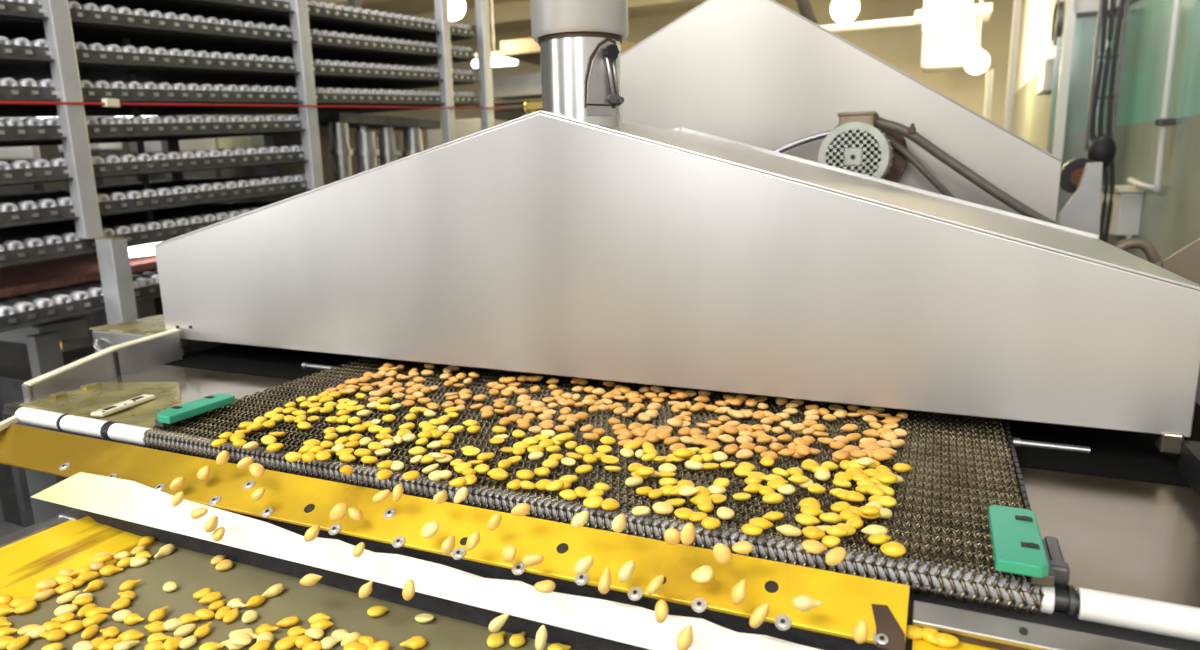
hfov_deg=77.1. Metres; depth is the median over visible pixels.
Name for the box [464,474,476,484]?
corn kernel
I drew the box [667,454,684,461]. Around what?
corn kernel
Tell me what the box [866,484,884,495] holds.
corn kernel
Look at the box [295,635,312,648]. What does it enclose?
corn kernel
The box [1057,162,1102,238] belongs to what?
panel
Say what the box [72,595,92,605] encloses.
corn kernel
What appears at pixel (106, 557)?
corn kernel
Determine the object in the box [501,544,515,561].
seed
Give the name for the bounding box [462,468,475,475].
corn kernel
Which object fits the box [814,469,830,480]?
corn kernel
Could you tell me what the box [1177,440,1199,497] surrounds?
plate
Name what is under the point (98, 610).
corn kernel
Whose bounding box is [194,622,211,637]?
corn kernel
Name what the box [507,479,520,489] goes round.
corn kernel
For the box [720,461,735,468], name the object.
corn kernel
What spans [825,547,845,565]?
corn kernel
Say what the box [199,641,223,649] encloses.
corn kernel
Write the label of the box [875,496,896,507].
corn kernel
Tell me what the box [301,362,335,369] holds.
stub
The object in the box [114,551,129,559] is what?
corn kernel
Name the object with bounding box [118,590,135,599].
corn kernel
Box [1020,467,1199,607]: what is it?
tray
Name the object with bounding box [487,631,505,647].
corn kernel
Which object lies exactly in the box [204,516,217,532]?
corn kernel
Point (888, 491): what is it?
corn kernel
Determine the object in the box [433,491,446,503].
corn kernel
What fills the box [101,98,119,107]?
clamp
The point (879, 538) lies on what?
corn kernel
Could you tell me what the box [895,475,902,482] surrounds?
corn kernel
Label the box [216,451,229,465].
corn kernel
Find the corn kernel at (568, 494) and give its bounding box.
[559,489,577,499]
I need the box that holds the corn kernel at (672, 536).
[664,528,680,544]
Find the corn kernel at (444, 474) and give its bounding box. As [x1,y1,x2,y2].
[436,470,451,478]
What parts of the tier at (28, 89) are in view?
rail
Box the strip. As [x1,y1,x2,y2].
[0,407,30,430]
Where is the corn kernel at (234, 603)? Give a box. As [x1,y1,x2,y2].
[227,598,245,609]
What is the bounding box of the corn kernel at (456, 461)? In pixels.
[450,459,462,466]
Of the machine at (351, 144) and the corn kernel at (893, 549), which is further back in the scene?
the machine at (351, 144)
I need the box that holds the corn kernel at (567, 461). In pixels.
[561,457,575,465]
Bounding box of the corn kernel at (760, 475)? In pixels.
[747,472,765,480]
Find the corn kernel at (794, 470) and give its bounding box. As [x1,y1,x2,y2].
[786,467,802,475]
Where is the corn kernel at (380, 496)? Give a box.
[373,489,390,502]
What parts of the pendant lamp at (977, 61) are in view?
globe, stem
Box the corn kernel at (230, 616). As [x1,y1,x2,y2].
[223,608,238,622]
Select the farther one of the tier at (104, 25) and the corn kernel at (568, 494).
the tier at (104, 25)
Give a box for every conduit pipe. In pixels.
[1127,178,1159,191]
[1154,0,1180,187]
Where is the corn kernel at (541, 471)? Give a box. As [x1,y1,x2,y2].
[534,467,549,476]
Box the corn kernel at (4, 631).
[0,626,17,636]
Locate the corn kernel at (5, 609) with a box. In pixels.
[0,604,14,616]
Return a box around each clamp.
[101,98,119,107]
[1155,118,1174,125]
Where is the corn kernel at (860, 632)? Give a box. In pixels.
[853,619,867,643]
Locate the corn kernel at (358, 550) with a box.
[352,542,364,556]
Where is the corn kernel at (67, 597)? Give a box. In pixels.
[56,591,80,603]
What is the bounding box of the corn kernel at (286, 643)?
[275,635,298,649]
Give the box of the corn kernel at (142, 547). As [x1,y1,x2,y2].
[131,545,146,554]
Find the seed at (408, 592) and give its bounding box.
[402,579,414,600]
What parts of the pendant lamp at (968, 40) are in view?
globe, stem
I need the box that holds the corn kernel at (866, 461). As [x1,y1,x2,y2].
[856,457,875,465]
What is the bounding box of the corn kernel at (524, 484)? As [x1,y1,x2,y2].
[520,481,535,488]
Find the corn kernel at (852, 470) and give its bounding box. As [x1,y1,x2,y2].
[845,467,863,474]
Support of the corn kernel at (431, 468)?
on the belt at (239, 412)
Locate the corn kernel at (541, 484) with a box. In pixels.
[535,479,551,489]
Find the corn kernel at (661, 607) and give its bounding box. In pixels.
[655,599,668,622]
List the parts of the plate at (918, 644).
bar backing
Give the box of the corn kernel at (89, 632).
[81,624,98,638]
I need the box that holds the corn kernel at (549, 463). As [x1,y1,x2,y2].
[542,458,557,467]
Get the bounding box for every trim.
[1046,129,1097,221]
[1060,0,1110,12]
[1076,10,1109,18]
[1102,115,1199,266]
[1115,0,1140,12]
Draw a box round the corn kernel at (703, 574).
[691,565,713,582]
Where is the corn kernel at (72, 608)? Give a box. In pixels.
[54,604,77,615]
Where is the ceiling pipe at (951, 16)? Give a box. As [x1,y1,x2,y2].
[821,12,962,31]
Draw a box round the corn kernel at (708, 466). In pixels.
[703,463,718,469]
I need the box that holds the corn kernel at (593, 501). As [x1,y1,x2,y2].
[583,496,603,507]
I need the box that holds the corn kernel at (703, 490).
[694,486,710,495]
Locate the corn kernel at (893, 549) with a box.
[880,541,905,556]
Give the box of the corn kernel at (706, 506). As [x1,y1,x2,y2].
[697,500,713,512]
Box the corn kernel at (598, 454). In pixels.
[593,452,605,459]
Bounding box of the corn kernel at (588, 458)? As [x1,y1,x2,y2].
[583,454,596,463]
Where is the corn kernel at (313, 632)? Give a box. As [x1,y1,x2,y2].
[305,627,323,638]
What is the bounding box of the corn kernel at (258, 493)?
[251,487,264,500]
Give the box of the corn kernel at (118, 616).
[112,609,131,621]
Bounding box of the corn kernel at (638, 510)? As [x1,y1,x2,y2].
[632,506,649,515]
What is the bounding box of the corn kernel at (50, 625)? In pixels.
[42,621,62,631]
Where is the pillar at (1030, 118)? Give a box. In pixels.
[1011,0,1075,159]
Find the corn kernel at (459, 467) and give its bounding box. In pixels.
[454,462,471,473]
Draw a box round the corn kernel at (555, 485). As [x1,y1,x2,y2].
[545,480,563,490]
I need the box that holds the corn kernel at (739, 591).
[731,579,746,604]
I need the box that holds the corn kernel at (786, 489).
[777,484,795,494]
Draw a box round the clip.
[908,124,915,133]
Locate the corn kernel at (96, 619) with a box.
[82,614,107,627]
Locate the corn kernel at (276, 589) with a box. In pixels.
[262,583,284,597]
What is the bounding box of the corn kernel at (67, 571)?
[57,568,72,576]
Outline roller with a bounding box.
[4,407,1199,641]
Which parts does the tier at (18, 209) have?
rail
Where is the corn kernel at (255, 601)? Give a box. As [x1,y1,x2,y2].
[245,595,265,606]
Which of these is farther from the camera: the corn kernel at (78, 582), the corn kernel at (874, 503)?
the corn kernel at (78, 582)
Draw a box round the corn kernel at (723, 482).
[713,478,729,487]
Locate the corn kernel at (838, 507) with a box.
[830,501,850,512]
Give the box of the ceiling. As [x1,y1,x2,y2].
[361,0,789,34]
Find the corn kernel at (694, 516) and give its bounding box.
[688,512,707,521]
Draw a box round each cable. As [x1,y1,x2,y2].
[0,101,508,108]
[774,130,831,152]
[875,118,1066,226]
[885,133,955,197]
[1090,0,1107,192]
[1097,0,1115,239]
[1102,0,1124,242]
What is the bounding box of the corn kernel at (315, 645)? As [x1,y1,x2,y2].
[302,641,321,649]
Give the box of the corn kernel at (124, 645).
[113,640,139,649]
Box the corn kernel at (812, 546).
[802,540,826,553]
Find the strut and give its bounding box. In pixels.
[796,0,817,23]
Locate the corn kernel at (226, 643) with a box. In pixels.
[221,639,243,649]
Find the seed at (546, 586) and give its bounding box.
[534,580,555,592]
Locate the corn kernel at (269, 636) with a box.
[256,632,273,643]
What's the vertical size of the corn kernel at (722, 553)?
0.016 m
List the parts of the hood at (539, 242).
roof panel, roof panel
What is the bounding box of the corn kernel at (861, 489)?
[855,484,868,494]
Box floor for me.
[19,298,155,526]
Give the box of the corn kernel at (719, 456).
[712,451,727,461]
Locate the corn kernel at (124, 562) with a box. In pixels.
[116,556,136,567]
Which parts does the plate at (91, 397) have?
slotted bracket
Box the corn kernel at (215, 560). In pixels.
[211,555,226,564]
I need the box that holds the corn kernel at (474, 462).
[467,460,483,465]
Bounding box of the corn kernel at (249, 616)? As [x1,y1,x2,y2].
[242,610,257,622]
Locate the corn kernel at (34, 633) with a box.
[25,626,46,638]
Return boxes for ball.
[1088,135,1116,167]
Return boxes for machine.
[263,112,440,201]
[427,118,507,148]
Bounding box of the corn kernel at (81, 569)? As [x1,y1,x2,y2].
[70,564,92,575]
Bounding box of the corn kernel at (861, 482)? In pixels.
[857,480,875,485]
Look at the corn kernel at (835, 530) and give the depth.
0.50 m
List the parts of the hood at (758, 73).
roof panel, roof panel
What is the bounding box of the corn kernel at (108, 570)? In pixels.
[99,565,123,575]
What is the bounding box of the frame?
[0,0,493,525]
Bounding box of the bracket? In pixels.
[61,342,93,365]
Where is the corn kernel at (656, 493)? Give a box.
[648,489,662,498]
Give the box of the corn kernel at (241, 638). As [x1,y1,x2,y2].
[230,632,251,645]
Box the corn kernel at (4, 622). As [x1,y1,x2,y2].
[0,617,11,627]
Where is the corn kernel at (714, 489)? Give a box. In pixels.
[708,485,725,494]
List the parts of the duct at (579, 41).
backing plate, knob, lever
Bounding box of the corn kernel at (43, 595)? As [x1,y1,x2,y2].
[33,589,54,601]
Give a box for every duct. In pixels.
[492,72,541,99]
[500,38,634,65]
[530,0,627,127]
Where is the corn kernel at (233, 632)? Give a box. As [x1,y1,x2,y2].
[229,629,241,637]
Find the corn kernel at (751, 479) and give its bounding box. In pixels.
[744,476,761,484]
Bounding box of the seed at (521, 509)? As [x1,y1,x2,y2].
[511,503,530,516]
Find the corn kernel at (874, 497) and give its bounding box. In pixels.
[868,495,880,501]
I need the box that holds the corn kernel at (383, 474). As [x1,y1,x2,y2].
[377,469,392,479]
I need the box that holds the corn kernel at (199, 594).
[193,588,212,598]
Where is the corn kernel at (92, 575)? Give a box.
[78,571,98,582]
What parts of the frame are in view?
post, post, post, post, post, post, post, post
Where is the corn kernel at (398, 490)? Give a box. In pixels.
[393,484,403,502]
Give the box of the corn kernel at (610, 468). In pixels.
[605,466,620,471]
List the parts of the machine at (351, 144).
panel, plate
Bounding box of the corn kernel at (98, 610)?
[85,607,112,617]
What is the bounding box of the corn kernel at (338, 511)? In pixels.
[330,503,346,520]
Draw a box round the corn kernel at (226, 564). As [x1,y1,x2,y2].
[215,559,233,570]
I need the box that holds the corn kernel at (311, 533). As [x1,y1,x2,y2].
[304,525,319,541]
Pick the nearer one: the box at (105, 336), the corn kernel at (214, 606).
the corn kernel at (214, 606)
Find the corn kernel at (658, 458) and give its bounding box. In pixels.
[652,456,665,461]
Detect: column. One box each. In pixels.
[27,117,71,363]
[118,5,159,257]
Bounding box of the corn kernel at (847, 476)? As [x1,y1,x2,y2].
[834,472,852,480]
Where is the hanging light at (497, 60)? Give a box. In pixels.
[472,0,517,67]
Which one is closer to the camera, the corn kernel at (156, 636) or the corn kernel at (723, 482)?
the corn kernel at (156, 636)
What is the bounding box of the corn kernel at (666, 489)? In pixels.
[660,485,673,495]
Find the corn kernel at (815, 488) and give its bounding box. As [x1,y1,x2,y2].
[808,483,825,493]
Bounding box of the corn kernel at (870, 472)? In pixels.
[863,468,881,477]
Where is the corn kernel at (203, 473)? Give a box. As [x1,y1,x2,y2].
[197,465,209,479]
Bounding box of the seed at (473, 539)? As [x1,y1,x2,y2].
[466,531,479,550]
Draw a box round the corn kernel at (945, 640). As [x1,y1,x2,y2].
[936,633,958,647]
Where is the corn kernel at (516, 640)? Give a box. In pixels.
[509,632,525,646]
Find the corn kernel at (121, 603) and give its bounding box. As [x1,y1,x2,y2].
[111,597,130,609]
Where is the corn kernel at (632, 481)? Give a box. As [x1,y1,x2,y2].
[625,477,642,486]
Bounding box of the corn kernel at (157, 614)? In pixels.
[148,606,168,622]
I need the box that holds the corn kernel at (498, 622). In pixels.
[488,612,509,631]
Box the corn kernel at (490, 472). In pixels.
[487,468,502,475]
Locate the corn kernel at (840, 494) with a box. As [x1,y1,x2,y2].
[835,490,849,501]
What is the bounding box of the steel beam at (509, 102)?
[473,98,541,106]
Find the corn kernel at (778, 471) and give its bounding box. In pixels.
[772,468,788,476]
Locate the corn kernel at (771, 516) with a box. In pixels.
[762,511,783,520]
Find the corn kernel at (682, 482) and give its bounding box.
[677,480,694,486]
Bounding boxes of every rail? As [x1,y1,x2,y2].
[0,508,87,547]
[22,329,182,399]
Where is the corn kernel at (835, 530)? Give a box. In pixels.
[826,525,847,536]
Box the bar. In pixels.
[912,600,1171,649]
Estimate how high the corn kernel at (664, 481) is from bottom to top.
0.007 m
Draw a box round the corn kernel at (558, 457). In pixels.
[548,454,563,460]
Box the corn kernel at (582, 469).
[575,465,592,473]
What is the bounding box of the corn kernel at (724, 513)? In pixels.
[716,507,734,519]
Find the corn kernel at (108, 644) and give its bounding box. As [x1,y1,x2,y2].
[98,638,122,649]
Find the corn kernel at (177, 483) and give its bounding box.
[170,477,184,489]
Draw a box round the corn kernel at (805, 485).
[798,479,813,488]
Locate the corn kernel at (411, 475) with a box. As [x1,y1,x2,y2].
[402,471,419,479]
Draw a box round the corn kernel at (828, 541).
[822,535,840,546]
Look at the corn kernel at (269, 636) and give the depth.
0.56 m
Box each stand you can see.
[0,317,87,409]
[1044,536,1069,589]
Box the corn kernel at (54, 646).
[41,643,63,649]
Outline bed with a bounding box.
[182,359,1022,577]
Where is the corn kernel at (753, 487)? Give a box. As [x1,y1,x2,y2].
[744,483,762,492]
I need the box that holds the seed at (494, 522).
[488,513,501,530]
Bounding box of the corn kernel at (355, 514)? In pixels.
[348,507,362,520]
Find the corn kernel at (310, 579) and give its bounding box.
[300,573,321,585]
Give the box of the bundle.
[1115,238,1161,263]
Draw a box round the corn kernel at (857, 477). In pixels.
[852,473,869,481]
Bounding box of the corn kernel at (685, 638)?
[677,625,692,649]
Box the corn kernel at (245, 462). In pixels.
[237,457,253,468]
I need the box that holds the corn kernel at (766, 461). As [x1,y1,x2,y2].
[760,456,774,466]
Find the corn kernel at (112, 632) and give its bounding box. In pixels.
[100,626,119,638]
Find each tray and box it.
[0,252,156,298]
[3,365,292,409]
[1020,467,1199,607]
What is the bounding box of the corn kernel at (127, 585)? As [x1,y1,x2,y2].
[119,580,141,590]
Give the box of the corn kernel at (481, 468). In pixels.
[474,464,489,473]
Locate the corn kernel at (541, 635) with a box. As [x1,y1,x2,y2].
[535,625,546,649]
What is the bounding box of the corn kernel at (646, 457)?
[641,453,655,461]
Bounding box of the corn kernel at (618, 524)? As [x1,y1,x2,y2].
[611,514,625,532]
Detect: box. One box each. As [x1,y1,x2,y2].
[89,314,228,353]
[1037,58,1053,95]
[1100,185,1145,235]
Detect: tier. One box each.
[0,0,477,66]
[0,36,478,89]
[0,77,479,116]
[0,115,305,146]
[0,145,308,185]
[0,174,310,228]
[0,202,274,267]
[0,269,160,332]
[68,0,476,43]
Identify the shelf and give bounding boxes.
[0,520,25,537]
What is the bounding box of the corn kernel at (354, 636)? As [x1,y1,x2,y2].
[341,632,361,646]
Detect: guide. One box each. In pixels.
[155,393,234,426]
[988,505,1054,587]
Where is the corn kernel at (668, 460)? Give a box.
[662,456,672,462]
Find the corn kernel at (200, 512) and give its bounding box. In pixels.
[191,508,207,518]
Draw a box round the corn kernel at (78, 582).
[69,578,89,587]
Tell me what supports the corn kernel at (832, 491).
on the belt at (239, 412)
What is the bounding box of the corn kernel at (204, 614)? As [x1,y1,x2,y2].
[194,609,214,619]
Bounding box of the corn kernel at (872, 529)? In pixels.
[861,524,887,535]
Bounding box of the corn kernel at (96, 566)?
[90,562,105,570]
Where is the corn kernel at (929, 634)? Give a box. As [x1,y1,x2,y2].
[923,628,938,643]
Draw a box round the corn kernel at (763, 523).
[749,517,772,529]
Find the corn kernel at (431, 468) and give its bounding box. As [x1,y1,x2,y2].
[422,464,438,473]
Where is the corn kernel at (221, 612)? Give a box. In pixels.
[215,605,230,619]
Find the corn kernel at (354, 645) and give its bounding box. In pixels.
[344,642,367,649]
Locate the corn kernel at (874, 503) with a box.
[865,501,882,507]
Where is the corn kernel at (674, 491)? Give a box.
[669,485,681,495]
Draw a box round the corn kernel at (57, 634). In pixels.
[39,629,65,640]
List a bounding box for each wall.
[39,142,136,189]
[370,0,1021,158]
[1047,17,1108,131]
[1103,0,1199,127]
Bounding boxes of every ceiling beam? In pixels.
[316,0,391,6]
[410,0,705,28]
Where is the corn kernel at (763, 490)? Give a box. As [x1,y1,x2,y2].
[759,486,775,495]
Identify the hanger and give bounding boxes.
[922,0,933,30]
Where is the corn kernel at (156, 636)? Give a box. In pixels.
[147,633,171,642]
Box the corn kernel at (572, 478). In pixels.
[559,475,577,482]
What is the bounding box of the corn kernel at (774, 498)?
[762,493,783,503]
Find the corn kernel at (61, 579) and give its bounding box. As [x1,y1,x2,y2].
[55,575,72,584]
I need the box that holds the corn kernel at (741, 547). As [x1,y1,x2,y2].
[732,541,753,553]
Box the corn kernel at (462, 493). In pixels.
[454,487,467,502]
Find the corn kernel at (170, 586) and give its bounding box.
[163,581,177,591]
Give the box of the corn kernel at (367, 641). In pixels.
[358,636,374,646]
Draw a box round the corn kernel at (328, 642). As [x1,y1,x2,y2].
[320,636,342,649]
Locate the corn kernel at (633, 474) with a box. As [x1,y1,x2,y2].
[631,472,648,478]
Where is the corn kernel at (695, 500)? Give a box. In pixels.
[690,495,711,505]
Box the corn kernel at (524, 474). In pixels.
[516,469,533,480]
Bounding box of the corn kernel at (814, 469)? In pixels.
[811,466,829,472]
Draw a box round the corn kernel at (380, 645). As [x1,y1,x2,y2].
[368,640,389,649]
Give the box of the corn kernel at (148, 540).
[138,536,154,545]
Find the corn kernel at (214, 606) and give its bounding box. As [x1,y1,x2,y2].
[208,599,226,610]
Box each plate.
[0,421,909,649]
[0,515,158,616]
[20,382,180,421]
[115,402,209,428]
[912,627,1030,649]
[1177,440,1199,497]
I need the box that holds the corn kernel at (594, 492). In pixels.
[585,489,603,497]
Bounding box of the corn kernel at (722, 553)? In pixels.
[713,543,731,564]
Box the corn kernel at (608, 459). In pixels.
[601,455,618,463]
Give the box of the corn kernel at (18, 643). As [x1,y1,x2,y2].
[7,635,29,649]
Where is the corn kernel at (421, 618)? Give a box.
[415,613,433,622]
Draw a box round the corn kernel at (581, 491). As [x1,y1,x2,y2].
[574,487,587,497]
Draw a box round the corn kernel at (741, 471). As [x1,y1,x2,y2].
[734,466,751,476]
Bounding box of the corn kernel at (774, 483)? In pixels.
[767,478,787,489]
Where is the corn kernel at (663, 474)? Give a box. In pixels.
[658,471,675,477]
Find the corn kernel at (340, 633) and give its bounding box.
[331,629,349,637]
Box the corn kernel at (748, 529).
[741,524,762,534]
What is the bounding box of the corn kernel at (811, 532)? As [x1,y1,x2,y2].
[802,526,825,539]
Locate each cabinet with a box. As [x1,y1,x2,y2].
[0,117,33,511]
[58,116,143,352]
[129,115,215,314]
[212,115,256,201]
[250,115,274,201]
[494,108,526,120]
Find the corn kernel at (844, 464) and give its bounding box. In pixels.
[839,460,849,469]
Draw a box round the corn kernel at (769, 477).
[763,474,783,481]
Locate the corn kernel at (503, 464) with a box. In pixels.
[498,459,510,469]
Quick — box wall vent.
[1051,0,1063,45]
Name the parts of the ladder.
rail, rail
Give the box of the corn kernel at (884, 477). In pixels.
[876,472,897,483]
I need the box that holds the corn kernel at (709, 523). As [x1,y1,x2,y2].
[701,517,720,529]
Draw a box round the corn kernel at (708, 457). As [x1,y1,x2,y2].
[701,453,713,462]
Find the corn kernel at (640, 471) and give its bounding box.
[635,466,653,475]
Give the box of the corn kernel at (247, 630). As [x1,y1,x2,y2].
[237,628,257,638]
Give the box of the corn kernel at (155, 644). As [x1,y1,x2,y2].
[144,640,164,649]
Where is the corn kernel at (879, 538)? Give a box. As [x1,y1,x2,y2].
[868,533,891,544]
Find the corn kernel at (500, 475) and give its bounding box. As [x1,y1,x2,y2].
[490,470,508,480]
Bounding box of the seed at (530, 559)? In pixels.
[522,554,543,565]
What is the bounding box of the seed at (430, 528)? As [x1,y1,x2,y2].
[421,521,439,538]
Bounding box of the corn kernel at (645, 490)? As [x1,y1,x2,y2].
[636,486,652,495]
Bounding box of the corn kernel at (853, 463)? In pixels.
[849,459,865,468]
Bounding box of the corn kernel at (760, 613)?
[749,603,768,627]
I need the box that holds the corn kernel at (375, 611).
[367,606,387,616]
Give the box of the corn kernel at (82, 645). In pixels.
[73,641,93,649]
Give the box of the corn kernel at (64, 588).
[55,583,73,593]
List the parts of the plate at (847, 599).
deflector strip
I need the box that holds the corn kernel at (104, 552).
[93,551,115,558]
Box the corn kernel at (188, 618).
[179,613,199,624]
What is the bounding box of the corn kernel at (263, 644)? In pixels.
[248,640,269,649]
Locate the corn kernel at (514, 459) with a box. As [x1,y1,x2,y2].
[508,456,521,463]
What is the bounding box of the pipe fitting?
[524,99,541,113]
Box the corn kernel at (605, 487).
[594,482,609,491]
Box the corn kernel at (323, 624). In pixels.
[311,619,333,629]
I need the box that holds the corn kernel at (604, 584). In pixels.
[598,567,610,593]
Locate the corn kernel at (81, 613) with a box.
[77,603,97,616]
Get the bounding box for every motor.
[818,111,907,182]
[1060,158,1102,193]
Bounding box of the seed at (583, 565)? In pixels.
[574,556,593,574]
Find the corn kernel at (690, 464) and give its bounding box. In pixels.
[685,460,702,469]
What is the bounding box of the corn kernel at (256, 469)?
[249,463,264,477]
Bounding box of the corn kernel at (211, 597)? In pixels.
[199,591,221,603]
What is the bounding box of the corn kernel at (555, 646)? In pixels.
[548,643,570,649]
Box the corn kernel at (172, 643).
[163,637,183,649]
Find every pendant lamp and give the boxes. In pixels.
[448,0,464,19]
[831,0,858,22]
[960,0,976,48]
[965,0,988,73]
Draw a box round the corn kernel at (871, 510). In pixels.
[859,505,879,515]
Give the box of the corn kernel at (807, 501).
[799,497,820,508]
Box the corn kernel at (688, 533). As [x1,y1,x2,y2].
[681,523,695,544]
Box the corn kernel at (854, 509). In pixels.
[845,506,860,516]
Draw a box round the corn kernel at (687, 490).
[679,485,698,495]
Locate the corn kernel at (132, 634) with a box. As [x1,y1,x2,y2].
[118,629,144,640]
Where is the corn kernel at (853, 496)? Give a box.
[845,491,864,501]
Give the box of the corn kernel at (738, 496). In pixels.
[733,493,750,500]
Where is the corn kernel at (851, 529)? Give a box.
[837,523,855,535]
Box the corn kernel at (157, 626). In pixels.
[144,621,164,632]
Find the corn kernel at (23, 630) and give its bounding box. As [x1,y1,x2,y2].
[17,624,40,635]
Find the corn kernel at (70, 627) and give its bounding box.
[62,620,82,633]
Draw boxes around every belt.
[1,542,574,649]
[143,357,1043,616]
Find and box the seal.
[56,475,885,649]
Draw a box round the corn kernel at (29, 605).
[14,600,36,613]
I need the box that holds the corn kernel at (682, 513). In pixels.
[674,508,693,519]
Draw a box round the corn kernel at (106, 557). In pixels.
[90,554,111,562]
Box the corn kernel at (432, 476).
[428,470,441,480]
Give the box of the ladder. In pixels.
[1084,0,1128,149]
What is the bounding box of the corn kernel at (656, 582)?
[646,574,663,594]
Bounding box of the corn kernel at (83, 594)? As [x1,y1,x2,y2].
[75,593,92,598]
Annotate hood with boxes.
[154,111,1199,453]
[524,0,1062,220]
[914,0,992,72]
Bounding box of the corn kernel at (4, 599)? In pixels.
[0,594,12,604]
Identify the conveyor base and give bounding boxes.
[17,374,1199,649]
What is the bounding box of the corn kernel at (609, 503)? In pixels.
[601,498,619,509]
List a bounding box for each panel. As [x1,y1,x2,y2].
[165,344,1199,486]
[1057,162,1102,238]
[1161,238,1199,284]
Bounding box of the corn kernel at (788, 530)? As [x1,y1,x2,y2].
[776,524,801,535]
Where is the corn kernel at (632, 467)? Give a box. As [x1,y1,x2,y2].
[628,463,643,471]
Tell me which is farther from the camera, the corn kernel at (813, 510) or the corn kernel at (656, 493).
the corn kernel at (656, 493)
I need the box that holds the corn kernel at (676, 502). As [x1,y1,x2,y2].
[665,498,684,506]
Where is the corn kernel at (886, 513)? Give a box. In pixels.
[879,508,892,518]
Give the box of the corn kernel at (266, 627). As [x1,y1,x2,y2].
[254,623,278,634]
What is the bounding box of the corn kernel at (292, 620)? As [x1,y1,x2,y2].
[276,616,299,626]
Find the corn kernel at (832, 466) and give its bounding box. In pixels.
[821,461,837,470]
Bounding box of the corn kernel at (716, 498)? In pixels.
[709,494,725,503]
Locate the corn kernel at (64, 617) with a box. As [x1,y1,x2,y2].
[51,612,74,623]
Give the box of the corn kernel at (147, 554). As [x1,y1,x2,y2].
[135,551,151,558]
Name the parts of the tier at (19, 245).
rail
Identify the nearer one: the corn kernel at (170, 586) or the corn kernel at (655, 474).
the corn kernel at (655, 474)
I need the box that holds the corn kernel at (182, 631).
[174,623,195,636]
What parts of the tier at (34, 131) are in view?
rail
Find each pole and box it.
[983,70,993,119]
[1004,0,1021,130]
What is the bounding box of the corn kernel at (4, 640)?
[0,636,15,649]
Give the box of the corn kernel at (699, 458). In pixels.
[690,455,703,462]
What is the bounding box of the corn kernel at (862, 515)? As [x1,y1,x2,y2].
[859,512,880,518]
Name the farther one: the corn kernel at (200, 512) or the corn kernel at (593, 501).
the corn kernel at (200, 512)
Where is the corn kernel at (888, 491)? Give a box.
[876,484,894,495]
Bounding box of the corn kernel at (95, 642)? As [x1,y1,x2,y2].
[91,635,108,649]
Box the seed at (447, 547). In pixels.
[441,535,454,554]
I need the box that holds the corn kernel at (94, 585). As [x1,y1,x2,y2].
[83,579,104,591]
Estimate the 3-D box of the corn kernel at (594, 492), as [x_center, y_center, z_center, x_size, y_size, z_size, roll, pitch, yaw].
[-0.004,0.130,0.579,0.015,0.008,0.011,-2,11,-6]
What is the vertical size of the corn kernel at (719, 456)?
0.008 m
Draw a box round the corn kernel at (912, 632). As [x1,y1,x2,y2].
[906,625,922,638]
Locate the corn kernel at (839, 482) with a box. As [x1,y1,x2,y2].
[833,478,850,487]
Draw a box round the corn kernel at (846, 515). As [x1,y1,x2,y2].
[839,510,860,521]
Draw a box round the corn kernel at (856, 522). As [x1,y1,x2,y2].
[846,517,862,528]
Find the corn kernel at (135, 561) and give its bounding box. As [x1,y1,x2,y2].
[129,557,147,566]
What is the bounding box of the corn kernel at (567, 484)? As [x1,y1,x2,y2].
[561,480,571,489]
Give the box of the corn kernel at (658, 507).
[652,502,673,513]
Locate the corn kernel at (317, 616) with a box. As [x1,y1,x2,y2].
[308,613,330,623]
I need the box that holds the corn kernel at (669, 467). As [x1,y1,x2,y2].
[658,463,676,471]
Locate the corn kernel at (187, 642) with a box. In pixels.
[179,634,197,648]
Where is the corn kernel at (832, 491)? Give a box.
[830,488,843,496]
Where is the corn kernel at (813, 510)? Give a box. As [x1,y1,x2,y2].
[800,505,823,516]
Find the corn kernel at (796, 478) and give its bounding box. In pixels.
[788,474,808,483]
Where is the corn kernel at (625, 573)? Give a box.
[618,561,634,582]
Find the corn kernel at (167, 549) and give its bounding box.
[154,544,174,557]
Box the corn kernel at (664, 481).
[659,478,676,485]
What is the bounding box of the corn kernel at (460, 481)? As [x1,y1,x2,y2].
[449,477,466,486]
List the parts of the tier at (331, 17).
rail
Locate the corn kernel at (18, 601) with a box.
[9,597,34,607]
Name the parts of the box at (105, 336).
handle, lid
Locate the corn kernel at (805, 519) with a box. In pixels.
[795,513,819,525]
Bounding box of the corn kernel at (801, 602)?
[792,595,822,610]
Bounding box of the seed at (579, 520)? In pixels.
[571,511,588,527]
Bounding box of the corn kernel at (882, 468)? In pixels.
[876,465,891,472]
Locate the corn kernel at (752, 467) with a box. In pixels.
[738,462,755,470]
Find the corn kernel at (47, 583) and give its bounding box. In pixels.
[35,578,57,589]
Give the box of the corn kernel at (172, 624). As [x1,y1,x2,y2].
[163,618,184,630]
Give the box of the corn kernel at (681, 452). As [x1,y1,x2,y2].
[673,448,690,457]
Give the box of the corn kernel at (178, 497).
[172,491,183,506]
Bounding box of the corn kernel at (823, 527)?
[816,525,829,531]
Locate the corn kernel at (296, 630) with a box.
[287,626,306,635]
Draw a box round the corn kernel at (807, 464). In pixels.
[801,459,819,471]
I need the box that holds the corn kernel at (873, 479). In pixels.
[869,476,890,485]
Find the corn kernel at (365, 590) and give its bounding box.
[359,580,372,598]
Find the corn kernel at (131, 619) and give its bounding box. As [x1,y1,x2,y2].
[123,613,144,624]
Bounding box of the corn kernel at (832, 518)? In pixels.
[819,512,842,523]
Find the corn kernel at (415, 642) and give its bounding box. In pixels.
[400,636,425,648]
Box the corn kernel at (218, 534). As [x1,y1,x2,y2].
[212,527,224,541]
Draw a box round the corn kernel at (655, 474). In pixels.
[649,471,657,476]
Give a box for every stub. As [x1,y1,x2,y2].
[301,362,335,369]
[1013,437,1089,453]

